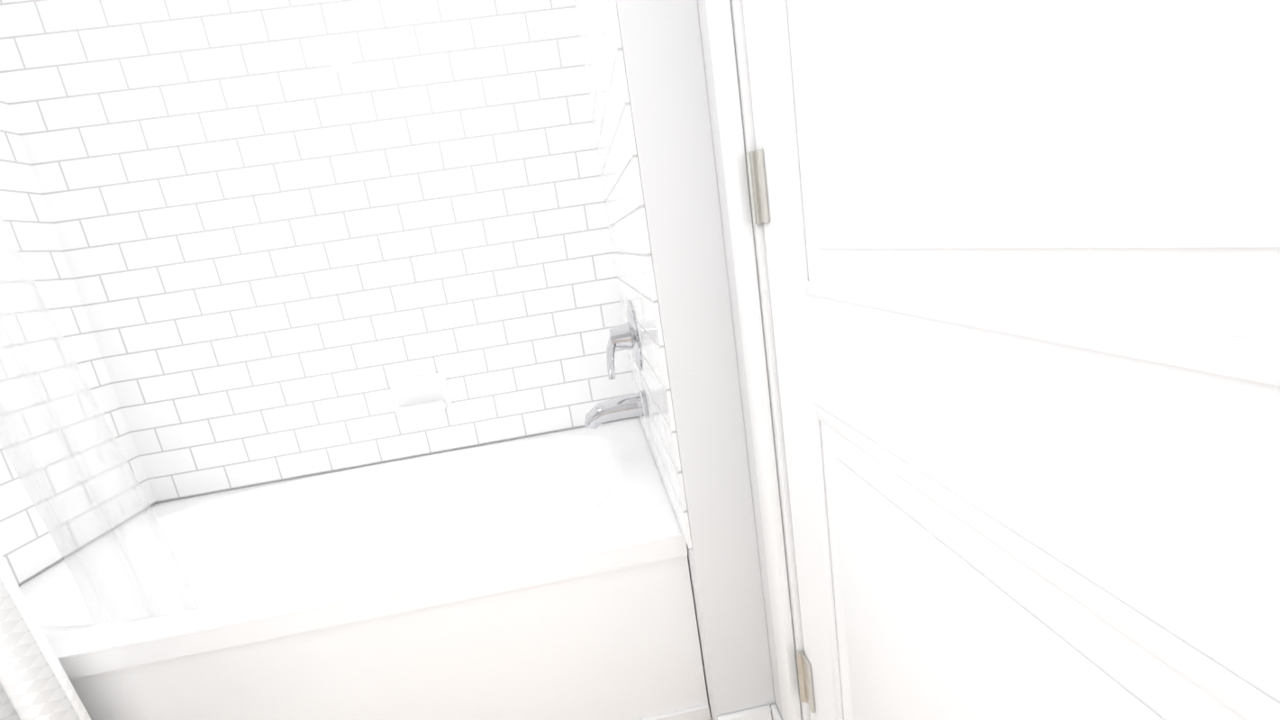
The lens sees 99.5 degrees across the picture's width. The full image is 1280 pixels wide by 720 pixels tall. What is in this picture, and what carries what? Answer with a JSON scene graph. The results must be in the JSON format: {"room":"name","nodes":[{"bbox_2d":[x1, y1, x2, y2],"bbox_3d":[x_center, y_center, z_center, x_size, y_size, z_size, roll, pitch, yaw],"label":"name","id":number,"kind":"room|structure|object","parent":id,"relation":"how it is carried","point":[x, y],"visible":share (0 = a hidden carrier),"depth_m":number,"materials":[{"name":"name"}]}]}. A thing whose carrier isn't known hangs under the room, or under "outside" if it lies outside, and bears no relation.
{"room":"bathroom","nodes":[
{"label":"bathroom","id":0,"kind":"room"},
{"bbox_2d":[18,502,155,585],"bbox_3d":[-1.486,0.002,-0.006,0.120,2.450,3.330,-10,12,-5],"label":"wall","id":1,"kind":"structure","parent":0,"point":[31,577],"depth_m":1.37,"materials":[{"name":"white paint"}]},
{"bbox_2d":[0,81,155,584],"bbox_3d":[-1.573,-0.342,1.113,0.008,1.761,0.754,-10,12,-5],"label":"wall tile","id":2,"kind":"structure","parent":1,"relation":"attached to","point":[29,547],"depth_m":1.41,"materials":[{"name":"white tile"}]},
{"bbox_2d":[0,217,198,719],"bbox_3d":[-0.752,-0.137,0.908,1.503,1.931,0.284,-10,12,-5],"label":"shower curtain","id":3,"kind":"object","parent":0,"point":[35,683],"visible":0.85,"depth_m":1.00,"materials":[{"name":"fabric"}]},
{"bbox_2d":[155,416,638,503],"bbox_3d":[-0.748,-0.473,1.633,1.760,2.450,0.120,-10,12,-5],"label":"wall","id":4,"kind":"structure","parent":0,"point":[386,461],"depth_m":1.73,"materials":[{"name":"white paint"}]},
{"bbox_2d":[0,0,635,501],"bbox_3d":[-0.873,-0.542,1.539,1.504,1.761,0.008,-10,12,-5],"label":"wall tile","id":5,"kind":"structure","parent":4,"relation":"attached to","point":[295,236],"depth_m":1.56,"materials":[{"name":"white tile"}]},
{"bbox_2d":[389,372,452,417],"bbox_3d":[-0.678,0.108,1.664,0.170,0.110,0.050,-10,12,-5],"label":"soap dish","id":6,"kind":"object","parent":5,"relation":"attached to","point":[423,394],"visible":1,"depth_m":1.67,"materials":[{"name":"white ceramic"}]},
{"bbox_2d":[615,0,775,719],"bbox_3d":[-0.005,-0.496,1.228,0.120,2.450,0.830,-10,12,-5],"label":"wall","id":7,"kind":"structure","parent":0,"point":[662,49],"depth_m":0.91,"materials":[{"name":"white paint"}]},
{"bbox_2d":[573,0,692,549],"bbox_3d":[-0.084,-0.587,1.203,0.008,1.761,0.826,-10,12,-5],"label":"wall tile","id":8,"kind":"structure","parent":7,"relation":"attached to","point":[603,61],"depth_m":1.06,"materials":[{"name":"white tile"}]},
{"bbox_2d":[584,390,647,428],"bbox_3d":[-0.065,0.129,1.390,0.164,0.077,0.068,-10,12,-5],"label":"tub spout","id":9,"kind":"object","parent":8,"relation":"attached to","point":[620,407],"visible":1,"depth_m":1.37,"materials":[{"name":"silver metal"}]},
{"bbox_2d":[606,299,641,380],"bbox_3d":[-0.054,-0.056,1.354,0.085,0.176,0.176,-10,12,-5],"label":"tub valve","id":10,"kind":"object","parent":8,"relation":"attached to","point":[625,335],"visible":1,"depth_m":1.32,"materials":[{"name":"silver metal"}]},
{"bbox_2d":[717,703,782,719],"bbox_3d":[-0.405,1.072,-0.051,1.639,0.085,2.310,-10,12,-5],"label":"baseboard","id":11,"kind":"structure","parent":7,"relation":"attached to","point":[767,712],"depth_m":1.06,"materials":[{"name":"white paint"}]},
{"bbox_2d":[697,0,810,719],"bbox_3d":[0.243,-0.292,0.139,0.120,2.450,3.090,-10,12,-5],"label":"door casing","id":12,"kind":"structure","parent":0,"point":[713,118],"depth_m":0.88,"materials":[{"name":"white paint"}]},
{"bbox_2d":[742,0,1279,719],"bbox_3d":[0.195,-0.111,0.310,0.101,2.017,0.832,-10,12,-5],"label":"door","id":13,"kind":"structure","parent":12,"relation":"in","point":[1023,261],"depth_m":0.31,"materials":[{"name":"white paint"}]},
{"bbox_3d":[-0.435,1.086,0.339,1.880,0.100,3.330,-10,12,-5],"label":"floor","id":14,"kind":"structure","parent":0,"visible":0},
{"bbox_2d":[18,417,710,719],"bbox_3d":[-0.668,0.601,1.408,1.514,0.447,0.758,-10,12,-5],"label":"bathtub","id":15,"kind":"object","parent":14,"relation":"on","point":[545,576],"visible":0.94,"depth_m":1.10,"materials":[{"name":"white ceramic"}]}
]}

